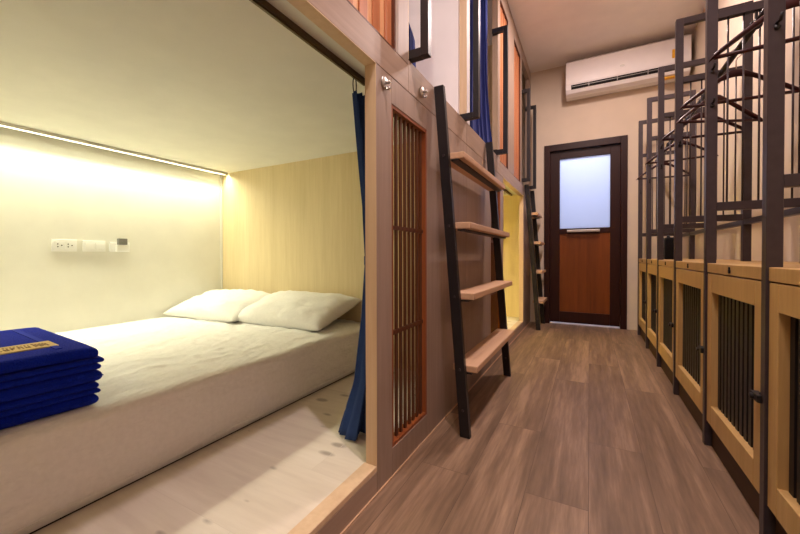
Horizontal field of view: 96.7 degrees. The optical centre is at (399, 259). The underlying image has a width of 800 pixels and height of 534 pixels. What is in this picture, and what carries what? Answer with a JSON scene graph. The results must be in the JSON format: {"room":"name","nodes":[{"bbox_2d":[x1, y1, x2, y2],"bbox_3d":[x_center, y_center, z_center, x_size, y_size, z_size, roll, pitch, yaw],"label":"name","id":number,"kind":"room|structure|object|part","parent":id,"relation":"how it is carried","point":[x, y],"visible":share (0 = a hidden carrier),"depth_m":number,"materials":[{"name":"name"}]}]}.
{"room":"dormitory","nodes":[
{"label":"dormitory","id":0,"kind":"room"},
{"bbox_2d":[0,126,220,332],"bbox_3d":[-1.752,-0.717,2.748,0.100,2.980,5.820,0,1,28],"label":"wall","id":1,"kind":"structure","parent":0,"point":[168,214],"depth_m":2.28,"materials":[{"name":"white paint"}]},
{"bbox_2d":[51,239,76,251],"bbox_3d":[-2.016,-0.084,2.136,0.012,0.072,0.118,0,1,28],"label":"power outlet","id":2,"kind":"object","parent":1,"relation":"attached to","point":[56,244],"visible":1,"depth_m":2.13,"materials":[{"name":"white plastic"}]},
{"bbox_2d":[55,241,63,248],"bbox_3d":[-2.024,-0.084,2.113,0.002,0.046,0.042,0,1,28],"label":"socket","id":3,"kind":"object","parent":2,"relation":"attached to","point":[58,244],"depth_m":2.11,"materials":[{"name":"white plastic"}]},
{"bbox_2d":[65,242,73,248],"bbox_3d":[-2.001,-0.085,2.156,0.002,0.046,0.042,0,1,28],"label":"socket","id":4,"kind":"object","parent":2,"relation":"attached to","point":[68,245],"depth_m":2.15,"materials":[{"name":"white plastic"}]},
{"bbox_2d":[82,240,104,251],"bbox_3d":[-1.947,-0.085,2.265,0.014,0.070,0.118,0,1,28],"label":"light switch","id":5,"kind":"object","parent":1,"relation":"attached to","point":[87,246],"visible":1,"depth_m":2.26,"materials":[{"name":"white plastic"}]},
{"bbox_2d":[109,238,129,251],"bbox_3d":[-1.873,-0.096,2.383,0.034,0.089,0.118,0,1,28],"label":"charger plate","id":6,"kind":"object","parent":1,"relation":"attached to","point":[121,245],"visible":1,"depth_m":2.37,"materials":[{"name":"white plastic"}]},
{"bbox_2d":[344,321,758,533],"bbox_3d":[0.584,0.819,2.475,4.490,0.106,7.700,0,1,28],"label":"floor","id":7,"kind":"structure","parent":0,"point":[585,433],"depth_m":1.39,"materials":[{"name":"laminate"}]},
{"bbox_2d":[0,0,466,533],"bbox_3d":[-1.067,-0.705,1.540,2.244,2.980,2.270,0,1,28],"label":"bunk bed","id":8,"kind":"object","parent":7,"relation":"on","point":[258,93],"visible":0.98,"depth_m":1.39,"materials":[{"name":"brown wood"}]},
{"bbox_2d":[0,121,227,175],"bbox_3d":[-1.984,-0.708,2.024,0.032,0.019,2.222,0,1,28],"label":"strip light","id":9,"kind":"object","parent":8,"relation":"attached to","point":[3,124],"visible":1,"depth_m":2.22,"materials":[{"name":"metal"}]},
{"bbox_2d":[0,316,360,533],"bbox_3d":[-1.362,0.557,1.739,1.536,0.283,2.177,0,1,28],"label":"mattress","id":10,"kind":"object","parent":8,"relation":"on","point":[172,387],"visible":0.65,"depth_m":1.29,"materials":[{"name":"white fabric"}]},
{"bbox_2d":[0,394,98,429],"bbox_3d":[-1.295,0.418,0.994,0.587,0.036,0.546,0,1,32],"label":"folded towel","id":11,"kind":"object","parent":10,"relation":"on","point":[42,412],"visible":0.25,"depth_m":0.97,"materials":[{"name":"blue fabric"}]},
{"bbox_2d":[0,381,100,417],"bbox_3d":[-1.290,0.383,0.996,0.592,0.035,0.540,0,1,32],"label":"folded towel","id":12,"kind":"object","parent":11,"relation":"on","point":[8,408],"visible":0.3,"depth_m":0.97,"materials":[{"name":"blue fabric"}]},
{"bbox_2d":[0,369,103,402],"bbox_3d":[-1.281,0.347,0.998,0.587,0.035,0.539,0,1,32],"label":"folded towel","id":13,"kind":"object","parent":12,"relation":"on","point":[14,393],"visible":0.22,"depth_m":0.97,"materials":[{"name":"blue fabric"}]},
{"bbox_2d":[0,355,103,389],"bbox_3d":[-1.286,0.312,1.000,0.594,0.035,0.547,0,1,32],"label":"folded towel","id":14,"kind":"object","parent":13,"relation":"on","point":[24,377],"visible":0.31,"depth_m":0.97,"materials":[{"name":"blue fabric"}]},
{"bbox_2d":[0,327,97,374],"bbox_3d":[-1.293,0.277,0.993,0.587,0.040,0.550,0,1,32],"label":"folded towel","id":15,"kind":"object","parent":14,"relation":"on","point":[21,349],"visible":1,"depth_m":1.03,"materials":[{"name":"blue fabric"}]},
{"bbox_2d":[163,289,268,322],"bbox_3d":[-1.314,0.334,2.652,0.750,0.210,0.446,0,1,26],"label":"pillow","id":16,"kind":"object","parent":10,"relation":"on","point":[224,305],"visible":0.84,"depth_m":2.51,"materials":[{"name":"white fabric"}]},
{"bbox_2d":[238,290,360,330],"bbox_3d":[-0.697,0.329,2.386,0.780,0.218,0.442,0,1,28],"label":"pillow","id":17,"kind":"object","parent":10,"relation":"on","point":[302,310],"visible":0.94,"depth_m":2.24,"materials":[{"name":"white fabric"}]},
{"bbox_3d":[-1.530,-0.160,3.049,0.011,1.140,0.012,0,1,28],"label":"corner trim","id":18,"kind":"part","parent":8,"relation":"part of","materials":[{"name":"white paint"}]},
{"bbox_3d":[-0.592,0.001,2.570,2.119,1.545,0.019,0,1,28],"label":"headboard panel","id":19,"kind":"part","parent":8,"relation":"part of","materials":[{"name":"yellow wood"}]},
{"bbox_3d":[-0.337,-0.647,0.743,0.043,0.003,1.008,0,1,28],"label":"edge trim","id":20,"kind":"part","parent":8,"relation":"part of","materials":[{"name":"beige wood"}]},
{"bbox_2d":[338,77,365,440],"bbox_3d":[-0.173,-0.001,1.432,0.132,1.400,0.161,0,1,28],"label":"privacy curtain","id":21,"kind":"object","parent":8,"relation":"hanging from","point":[353,422],"visible":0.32,"depth_m":1.40,"materials":[{"name":"blue fabric"}]},
{"bbox_3d":[-0.344,-0.701,0.730,0.043,0.104,1.520,0,1,28],"label":"header panel","id":22,"kind":"part","parent":8,"relation":"part of","materials":[{"name":"brown wood"}]},
{"bbox_3d":[-0.098,0.021,1.196,0.043,1.346,0.002,0,1,28],"label":"edge trim","id":23,"kind":"part","parent":8,"relation":"part of","materials":[{"name":"beige wood"}]},
{"bbox_2d":[347,0,395,51],"bbox_3d":[-0.175,-1.399,1.040,0.038,1.284,0.600,0,1,28],"label":"grille","id":24,"kind":"object","parent":8,"relation":"attached to","point":[379,15],"depth_m":1.23,"materials":[{"name":"brown wood"}]},
{"bbox_3d":[-0.072,0.067,1.244,0.043,1.440,0.105,0,1,28],"label":"facade panel","id":25,"kind":"part","parent":8,"relation":"part of","materials":[{"name":"brown wood"}]},
{"bbox_3d":[-0.011,-1.478,1.348,0.043,1.434,0.100,0,1,28],"label":"facade panel","id":26,"kind":"part","parent":8,"relation":"part of","materials":[{"name":"brown wood"}]},
{"bbox_3d":[0.013,-1.429,1.394,0.043,1.292,0.004,0,1,28],"label":"edge trim","id":27,"kind":"part","parent":8,"relation":"part of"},
{"bbox_2d":[391,104,426,447],"bbox_3d":[0.026,0.060,1.429,0.038,1.242,0.314,0,1,28],"label":"grille","id":28,"kind":"object","parent":8,"relation":"attached to","point":[413,344],"depth_m":1.44,"materials":[{"name":"brown wood"}]},
{"bbox_3d":[0.025,-0.608,1.422,0.043,0.095,0.314,0,1,28],"label":"facade panel","id":29,"kind":"part","parent":8,"relation":"part of","materials":[{"name":"brown wood"}]},
{"bbox_3d":[0.027,0.733,1.437,0.043,0.102,0.314,0,1,28],"label":"facade panel","id":30,"kind":"part","parent":8,"relation":"part of","materials":[{"name":"brown wood"}]},
{"bbox_2d":[409,24,415,66],"bbox_3d":[-0.019,-1.413,1.487,0.055,1.286,0.387,0,1,28],"label":"privacy curtain","id":31,"kind":"object","parent":8,"relation":"hanging from","point":[411,37],"visible":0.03,"depth_m":1.62,"materials":[{"name":"blue fabric"}]},
{"bbox_2d":[340,322,529,533],"bbox_3d":[0.445,0.773,2.169,0.005,0.005,4.770,0,1,28],"label":"trim","id":32,"kind":"structure","parent":8,"relation":"attached to","point":[432,431],"depth_m":1.36,"materials":[{"name":"brown wood"}]},
{"bbox_3d":[0.190,-0.724,1.732,0.043,0.126,0.748,0,1,28],"label":"header panel","id":33,"kind":"part","parent":8,"relation":"part of","materials":[{"name":"brown wood"}]},
{"bbox_3d":[0.234,0.060,1.819,0.043,1.440,0.570,0,1,28],"label":"facade panel","id":34,"kind":"part","parent":8,"relation":"part of","materials":[{"name":"brown wood"}]},
{"bbox_2d":[434,85,513,438],"bbox_3d":[0.458,-0.005,1.979,0.192,1.561,0.935,0,1,28],"label":"ladder","id":35,"kind":"object","parent":7,"relation":"on","point":[474,360],"visible":1,"depth_m":1.60,"materials":[{"name":"black metal"}]},
{"bbox_3d":[0.234,0.004,1.587,0.166,1.553,0.025,0,1,28],"label":"rail","id":36,"kind":"part","parent":35,"relation":"part of","materials":[{"name":"black metal"}]},
{"bbox_3d":[0.658,-0.006,2.383,0.166,1.553,0.025,0,1,28],"label":"rail","id":37,"kind":"part","parent":35,"relation":"part of","materials":[{"name":"black metal"}]},
{"bbox_2d":[459,0,535,389],"bbox_3d":[0.049,-0.730,3.636,2.244,2.980,2.557,0,1,28],"label":"bunk bed","id":38,"kind":"object","parent":7,"relation":"on","point":[507,61],"visible":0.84,"depth_m":2.76,"materials":[{"name":"brown wood"}]},
{"bbox_3d":[0.365,-1.437,2.055,0.043,1.292,0.003,0,1,28],"label":"edge trim","id":39,"kind":"part","parent":38,"relation":"part of","materials":[{"name":"beige wood"}]},
{"bbox_3d":[0.379,-1.498,2.081,0.043,1.412,0.058,0,1,28],"label":"partition post","id":40,"kind":"part","parent":38,"relation":"part of","materials":[{"name":"white paint"}]},
{"bbox_3d":[0.502,0.053,2.323,0.043,1.440,0.568,0,1,28],"label":"facade panel","id":41,"kind":"part","parent":38,"relation":"part of","materials":[{"name":"brown wood"}]},
{"bbox_2d":[470,0,491,142],"bbox_3d":[0.563,-1.432,2.493,0.086,1.274,0.611,0,1,28],"label":"privacy curtain","id":42,"kind":"object","parent":38,"relation":"hanging from","point":[481,126],"visible":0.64,"depth_m":2.55,"materials":[{"name":"blue fabric"}]},
{"bbox_3d":[0.570,-0.732,2.445,0.043,0.126,0.863,0,1,28],"label":"header panel","id":43,"kind":"part","parent":38,"relation":"part of","materials":[{"name":"brown wood"}]},
{"bbox_3d":[0.222,-1.509,4.089,2.119,1.434,0.019,0,1,28],"label":"foot panel","id":44,"kind":"part","parent":38,"relation":"part of","materials":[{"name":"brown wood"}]},
{"bbox_3d":[0.735,-1.446,2.750,0.043,1.292,0.003,0,1,28],"label":"edge trim","id":45,"kind":"part","parent":38,"relation":"part of","materials":[{"name":"beige wood"}]},
{"bbox_3d":[0.711,0.718,2.720,0.043,0.102,0.315,0,1,28],"label":"facade panel","id":46,"kind":"part","parent":38,"relation":"part of","materials":[{"name":"brown wood"}]},
{"bbox_3d":[0.708,-0.624,2.706,0.043,0.095,0.315,0,1,28],"label":"facade panel","id":47,"kind":"part","parent":38,"relation":"part of","materials":[{"name":"brown wood"}]},
{"bbox_3d":[0.753,-1.506,2.784,0.043,1.412,0.075,0,1,28],"label":"facade panel","id":48,"kind":"part","parent":38,"relation":"part of","materials":[{"name":"brown wood"}]},
{"bbox_3d":[0.808,0.046,2.898,0.043,1.440,0.105,0,1,28],"label":"facade panel","id":49,"kind":"part","parent":38,"relation":"part of","materials":[{"name":"brown wood"}]},
{"bbox_2d":[500,0,507,168],"bbox_3d":[0.847,-1.423,2.959,0.038,1.284,0.320,0,1,28],"label":"grille","id":50,"kind":"object","parent":38,"relation":"attached to","point":[503,15],"depth_m":2.92,"materials":[{"name":"brown wood"}]},
{"bbox_3d":[0.845,-2.139,2.952,0.043,0.150,0.320,0,1,28],"label":"facade panel","id":51,"kind":"part","parent":38,"relation":"part of","materials":[{"name":"brown wood"}]},
{"bbox_3d":[0.986,-1.501,3.221,0.043,1.434,0.275,0,1,28],"label":"facade panel","id":52,"kind":"part","parent":38,"relation":"part of","materials":[{"name":"brown wood"}]},
{"bbox_3d":[0.475,-0.001,4.574,2.119,1.500,0.019,0,1,28],"label":"foot panel","id":53,"kind":"part","parent":38,"relation":"part of","materials":[{"name":"yellow wood"}]},
{"bbox_3d":[1.161,-0.735,3.556,0.043,0.104,1.651,0,1,28],"label":"header panel","id":54,"kind":"part","parent":38,"relation":"part of","materials":[{"name":"brown wood"}]},
{"bbox_3d":[1.068,-0.679,3.381,0.043,0.003,1.006,0,1,28],"label":"edge trim","id":55,"kind":"part","parent":38,"relation":"part of","materials":[{"name":"beige wood"}]},
{"bbox_2d":[514,40,519,181],"bbox_3d":[1.133,-1.429,3.498,0.038,1.284,0.350,0,1,28],"label":"grille","id":56,"kind":"object","parent":38,"relation":"attached to","point":[516,50],"depth_m":3.54,"materials":[{"name":"brown wood"}]},
{"bbox_3d":[1.132,-2.146,3.490,0.043,0.150,0.350,0,1,28],"label":"facade panel","id":57,"kind":"part","parent":38,"relation":"part of","materials":[{"name":"brown wood"}]},
{"bbox_3d":[1.234,-1.506,3.687,0.043,1.434,0.080,0,1,28],"label":"facade panel","id":58,"kind":"part","parent":38,"relation":"part of","materials":[{"name":"brown wood"}]},
{"bbox_3d":[1.307,-0.011,3.834,0.043,1.346,0.002,0,1,28],"label":"edge trim","id":59,"kind":"part","parent":38,"relation":"part of","materials":[{"name":"wood"}]},
{"bbox_3d":[1.371,-2.166,3.940,0.043,0.120,0.510,0,1,28],"label":"facade panel","id":60,"kind":"part","parent":38,"relation":"part of","materials":[{"name":"brown wood"}]},
{"bbox_3d":[1.429,0.033,4.065,0.043,1.440,0.518,0,1,28],"label":"facade panel","id":61,"kind":"part","parent":38,"relation":"part of","materials":[{"name":"brown wood"}]},
{"bbox_3d":[1.520,-1.513,4.224,0.043,1.434,0.118,0,1,28],"label":"facade panel","id":62,"kind":"part","parent":38,"relation":"part of","materials":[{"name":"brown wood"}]},
{"bbox_2d":[524,184,546,329],"bbox_3d":[1.534,-0.030,4.001,0.192,1.561,0.453,0,1,28],"label":"ladder","id":63,"kind":"object","parent":38,"relation":"attached to","point":[539,301],"visible":1,"depth_m":3.83,"materials":[{"name":"black metal"}]},
{"bbox_3d":[1.621,-0.028,4.192,0.166,1.553,0.025,0,1,28],"label":"rail","id":64,"kind":"part","parent":63,"relation":"part of","materials":[{"name":"black metal"}]},
{"bbox_2d":[639,258,645,340],"bbox_3d":[2.436,0.376,3.199,0.476,0.765,0.574,0,1,28],"label":"base cabinet","id":65,"kind":"object","parent":7,"relation":"on","point":[642,265],"visible":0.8,"depth_m":3.39,"materials":[{"name":"brown wood"}]},
{"bbox_2d":[637,117,674,334],"bbox_3d":[2.520,-0.311,3.471,0.325,2.135,0.064,0,1,28],"label":"clothes rack","id":66,"kind":"object","parent":7,"relation":"on","point":[641,123],"visible":0.51,"depth_m":3.53,"materials":[{"name":"grey metal"}]},
{"bbox_3d":[2.400,-0.311,3.554,0.035,2.135,0.030,0,1,28],"label":"post","id":67,"kind":"part","parent":66,"relation":"part of","materials":[{"name":"grey metal"}]},
{"bbox_3d":[2.488,-0.639,3.503,0.007,0.756,0.007,-1,1,-39],"label":"rod","id":68,"kind":"part","parent":66,"relation":"part of","materials":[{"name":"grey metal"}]},
{"bbox_3d":[2.573,-0.639,3.458,0.007,0.756,0.007,0,1,6],"label":"rod","id":69,"kind":"part","parent":66,"relation":"part of","materials":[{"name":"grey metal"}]},
{"bbox_2d":[645,90,695,348],"bbox_3d":[2.245,-0.304,2.954,0.325,2.135,0.064,0,1,28],"label":"clothes rack","id":70,"kind":"object","parent":7,"relation":"on","point":[650,138],"visible":0.63,"depth_m":3.01,"materials":[{"name":"grey metal"}]},
{"bbox_3d":[2.125,-0.305,3.037,0.035,2.135,0.030,0,1,28],"label":"post","id":71,"kind":"part","parent":70,"relation":"part of","materials":[{"name":"grey metal"}]},
{"bbox_3d":[2.171,-0.633,3.008,0.007,0.756,0.007,0,1,6],"label":"rod","id":72,"kind":"part","parent":70,"relation":"part of","materials":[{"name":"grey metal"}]},
{"bbox_3d":[2.255,-0.633,2.963,0.007,0.756,0.007,0,1,6],"label":"rod","id":73,"kind":"part","parent":70,"relation":"part of","materials":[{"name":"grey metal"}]},
{"bbox_3d":[2.340,-0.632,2.918,0.007,0.756,0.007,0,1,6],"label":"rod","id":74,"kind":"part","parent":70,"relation":"part of","materials":[{"name":"grey metal"}]},
{"bbox_3d":[2.381,-0.304,2.900,0.035,2.135,0.030,0,1,28],"label":"post","id":75,"kind":"part","parent":70,"relation":"part of","materials":[{"name":"grey metal"}]},
{"bbox_2d":[647,259,724,357],"bbox_3d":[2.166,0.383,2.692,0.476,0.765,0.549,0,1,28],"label":"base cabinet","id":76,"kind":"object","parent":7,"relation":"on","point":[651,263],"visible":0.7,"depth_m":2.87,"materials":[{"name":"brown wood"}]},
{"bbox_3d":[1.998,0.350,2.795,0.030,0.616,0.523,0,1,28],"label":"door","id":77,"kind":"part","parent":76,"relation":"part of","materials":[{"name":"brown wood"}]},
{"bbox_2d":[664,235,673,258],"bbox_3d":[2.088,-0.096,2.773,0.081,0.190,0.180,0,1,28],"label":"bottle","id":78,"kind":"object","parent":76,"relation":"on","point":[668,241],"visible":0.67,"depth_m":2.70,"materials":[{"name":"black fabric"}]},
{"bbox_2d":[656,58,717,366],"bbox_3d":[1.981,-0.299,2.458,0.325,2.135,0.064,0,1,28],"label":"clothes rack","id":79,"kind":"object","parent":7,"relation":"on","point":[661,226],"visible":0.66,"depth_m":2.52,"materials":[{"name":"grey metal"}]},
{"bbox_3d":[1.861,-0.299,2.541,0.035,2.135,0.030,0,1,28],"label":"post","id":80,"kind":"part","parent":79,"relation":"part of","materials":[{"name":"grey metal"}]},
{"bbox_3d":[1.907,-0.627,2.513,0.007,0.756,0.007,0,1,6],"label":"rod","id":81,"kind":"part","parent":79,"relation":"part of","materials":[{"name":"grey metal"}]},
{"bbox_3d":[1.992,-0.627,2.468,0.007,0.756,0.007,0,1,6],"label":"rod","id":82,"kind":"part","parent":79,"relation":"part of","materials":[{"name":"grey metal"}]},
{"bbox_3d":[2.034,-0.626,2.446,0.007,0.756,0.007,-1,1,-39],"label":"rod","id":83,"kind":"part","parent":79,"relation":"part of","materials":[{"name":"grey metal"}]},
{"bbox_3d":[2.117,-0.298,2.405,0.035,2.135,0.030,0,1,28],"label":"post","id":84,"kind":"part","parent":79,"relation":"part of","materials":[{"name":"grey metal"}]},
{"bbox_2d":[658,260,755,384],"bbox_3d":[1.899,0.389,2.190,0.476,0.765,0.566,0,1,28],"label":"base cabinet","id":85,"kind":"object","parent":7,"relation":"on","point":[666,270],"visible":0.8,"depth_m":2.35,"materials":[{"name":"brown wood"}]},
{"bbox_3d":[1.730,0.356,2.292,0.030,0.616,0.540,0,1,28],"label":"door","id":86,"kind":"part","parent":85,"relation":"part of","materials":[{"name":"brown wood"}]},
{"bbox_2d":[655,8,763,161],"bbox_3d":[1.725,-0.962,1.989,0.042,0.074,3.453,0,1,28],"label":"rail","id":87,"kind":"object","parent":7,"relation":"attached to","point":[723,69],"visible":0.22,"depth_m":1.63,"materials":[{"name":"black metal"}]},
{"bbox_2d":[636,154,688,179],"bbox_3d":[2.366,-0.852,3.192,0.422,0.250,0.040,0,1,23],"label":"hanger","id":88,"kind":"object","parent":87,"relation":"hanging from","point":[665,163],"visible":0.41,"depth_m":3.19,"materials":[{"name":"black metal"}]},
{"bbox_2d":[645,128,717,164],"bbox_3d":[2.049,-0.845,2.602,0.422,0.250,0.040,0,1,36],"label":"hanger","id":89,"kind":"object","parent":87,"relation":"hanging from","point":[684,141],"visible":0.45,"depth_m":2.62,"materials":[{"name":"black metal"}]},
{"bbox_2d":[660,97,741,141],"bbox_3d":[1.779,-0.838,2.088,0.422,0.250,0.039,0,1,22],"label":"hanger","id":90,"kind":"object","parent":87,"relation":"hanging from","point":[698,115],"visible":0.48,"depth_m":2.10,"materials":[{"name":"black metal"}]},
{"bbox_2d":[676,82,762,123],"bbox_3d":[1.661,-0.836,1.858,0.422,0.250,0.039,0,1,4],"label":"hanger","id":91,"kind":"object","parent":87,"relation":"hanging from","point":[751,114],"visible":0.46,"depth_m":1.85,"materials":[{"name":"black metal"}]},
{"bbox_2d":[680,49,798,109],"bbox_3d":[1.520,-0.833,1.603,0.422,0.250,0.040,0,1,25],"label":"hanger","id":92,"kind":"object","parent":87,"relation":"hanging from","point":[736,72],"visible":0.66,"depth_m":1.61,"materials":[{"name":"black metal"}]},
{"bbox_2d":[709,0,799,61],"bbox_3d":[1.279,-0.827,1.154,0.422,0.250,0.039,0,1,34],"label":"hanger","id":93,"kind":"object","parent":87,"relation":"hanging from","point":[790,4],"visible":0.81,"depth_m":1.21,"materials":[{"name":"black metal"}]},
{"bbox_2d":[673,0,753,394],"bbox_3d":[1.710,-0.292,1.948,0.325,2.135,0.064,0,1,28],"label":"clothes rack","id":94,"kind":"object","parent":7,"relation":"on","point":[680,79],"visible":0.63,"depth_m":1.98,"materials":[{"name":"grey metal"}]},
{"bbox_3d":[1.590,-0.293,2.031,0.035,2.135,0.030,0,1,28],"label":"post","id":95,"kind":"part","parent":94,"relation":"part of","materials":[{"name":"grey metal"}]},
{"bbox_3d":[1.635,-0.621,2.003,0.007,0.756,0.007,0,1,6],"label":"rod","id":96,"kind":"part","parent":94,"relation":"part of","materials":[{"name":"grey metal"}]},
{"bbox_3d":[1.678,-0.621,1.980,0.007,0.756,0.007,0,1,6],"label":"rod","id":97,"kind":"part","parent":94,"relation":"part of","materials":[{"name":"grey metal"}]},
{"bbox_3d":[1.762,-0.620,1.935,0.007,0.756,0.007,0,1,6],"label":"rod","id":98,"kind":"part","parent":94,"relation":"part of","materials":[{"name":"grey metal"}]},
{"bbox_3d":[1.805,-0.620,1.913,0.007,0.756,0.007,0,1,6],"label":"rod","id":99,"kind":"part","parent":94,"relation":"part of","materials":[{"name":"grey metal"}]},
{"bbox_3d":[1.846,-0.292,1.895,0.035,2.135,0.030,0,1,28],"label":"post","id":100,"kind":"part","parent":94,"relation":"part of","materials":[{"name":"grey metal"}]},
{"bbox_2d":[675,261,799,429],"bbox_3d":[1.619,0.395,1.665,0.476,0.765,0.599,0,1,28],"label":"base cabinet","id":101,"kind":"object","parent":7,"relation":"on","point":[689,279],"visible":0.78,"depth_m":1.79,"materials":[{"name":"brown wood"}]},
{"bbox_3d":[1.450,0.362,1.767,0.030,0.616,0.573,0,1,28],"label":"door","id":102,"kind":"part","parent":101,"relation":"part of","materials":[{"name":"brown wood"}]},
{"bbox_2d":[702,0,799,445],"bbox_3d":[1.423,-0.286,1.409,0.325,2.135,0.064,0,1,28],"label":"clothes rack","id":103,"kind":"object","parent":7,"relation":"on","point":[713,16],"visible":0.85,"depth_m":1.47,"materials":[{"name":"grey metal"}]},
{"bbox_3d":[1.302,-0.287,1.492,0.035,2.135,0.030,0,1,28],"label":"post","id":104,"kind":"part","parent":103,"relation":"part of","materials":[{"name":"grey metal"}]},
{"bbox_3d":[1.348,-0.614,1.464,0.007,0.756,0.007,0,1,6],"label":"rod","id":105,"kind":"part","parent":103,"relation":"part of","materials":[{"name":"grey metal"}]},
{"bbox_2d":[682,207,799,236],"bbox_3d":[1.838,-0.199,1.881,0.031,0.026,3.453,0,1,28],"label":"rail","id":106,"kind":"object","parent":103,"relation":"attached to","point":[795,211],"visible":0.55,"depth_m":1.85,"materials":[{"name":"grey metal"}]},
{"bbox_3d":[1.391,-0.614,1.441,0.007,0.756,0.007,0,1,6],"label":"rod","id":107,"kind":"part","parent":103,"relation":"part of","materials":[{"name":"grey metal"}]},
{"bbox_3d":[1.433,-0.614,1.419,0.007,0.756,0.007,-1,1,-39],"label":"rod","id":108,"kind":"part","parent":103,"relation":"part of","materials":[{"name":"grey metal"}]},
{"bbox_3d":[1.518,-0.614,1.373,0.007,0.756,0.007,0,1,6],"label":"rod","id":109,"kind":"part","parent":103,"relation":"part of","materials":[{"name":"grey metal"}]},
{"bbox_2d":[707,263,799,518],"bbox_3d":[1.340,0.401,1.141,0.476,0.765,0.565,0,1,28],"label":"base cabinet","id":110,"kind":"object","parent":7,"relation":"on","point":[734,398],"visible":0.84,"depth_m":1.23,"materials":[{"name":"brown wood"}]},
{"bbox_3d":[1.171,0.369,1.243,0.030,0.616,0.539,0,1,28],"label":"door","id":111,"kind":"part","parent":110,"relation":"part of","materials":[{"name":"brown wood"}]},
{"bbox_2d":[759,0,799,533],"bbox_3d":[1.151,-0.280,0.900,0.325,2.135,0.064,0,1,28],"label":"clothes rack","id":112,"kind":"object","parent":7,"relation":"on","point":[774,180],"visible":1,"depth_m":0.97,"materials":[{"name":"grey metal"}]},
{"bbox_3d":[1.031,-0.280,0.983,0.035,2.135,0.030,0,1,28],"label":"post","id":113,"kind":"part","parent":112,"relation":"part of","materials":[{"name":"grey metal"}]},
{"bbox_3d":[1.077,-0.608,0.954,0.007,0.756,0.007,0,1,6],"label":"rod","id":114,"kind":"part","parent":112,"relation":"part of","materials":[{"name":"grey metal"}]},
{"bbox_2d":[768,267,799,533],"bbox_3d":[1.068,0.407,0.630,0.476,0.765,0.568,0,1,28],"label":"base cabinet","id":115,"kind":"object","parent":7,"relation":"on","point":[784,298],"visible":1,"depth_m":0.92,"materials":[{"name":"brown wood"}]},
{"bbox_2d":[488,0,705,74],"bbox_3d":[-0.086,-2.250,1.843,3.880,0.100,6.020,0,1,28],"label":"ceiling","id":116,"kind":"structure","parent":0,"point":[552,33],"depth_m":3.36,"materials":[{"name":"paint"}]},
{"bbox_2d":[522,65,690,329],"bbox_3d":[1.312,-0.742,4.481,3.880,2.980,0.120,0,1,28],"label":"wall","id":117,"kind":"structure","parent":0,"point":[558,121],"depth_m":3.89,"materials":[{"name":"white paint"}]},
{"bbox_2d":[544,135,627,329],"bbox_3d":[2.090,-0.291,4.045,0.830,2.084,0.128,0,1,28],"label":"door","id":118,"kind":"structure","parent":117,"relation":"in","point":[586,182],"depth_m":4.03,"materials":[{"name":"brown wood"}]},
{"bbox_3d":[2.098,0.156,4.055,0.511,0.904,0.018,0,1,28],"label":"panel","id":119,"kind":"part","parent":118,"relation":"part of","materials":[{"name":"brown wood"}]},
{"bbox_3d":[2.095,-0.761,4.043,0.511,0.812,0.006,0,1,28],"label":"glass pane","id":120,"kind":"part","parent":118,"relation":"part of","materials":[{"name":"white glass"}]},
{"bbox_2d":[566,34,691,101],"bbox_3d":[2.338,-1.971,3.722,1.085,0.374,0.231,0,1,28],"label":"air conditioner","id":121,"kind":"object","parent":117,"relation":"attached to","point":[637,67],"visible":0.84,"depth_m":3.65,"materials":[{"name":"white plastic"}]},
{"bbox_2d":[691,0,799,261],"bbox_3d":[1.585,-0.704,0.972,0.100,2.980,5.820,0,1,28],"label":"wall","id":122,"kind":"structure","parent":0,"point":[728,240],"depth_m":2.40,"materials":[{"name":"white paint"}]}
]}

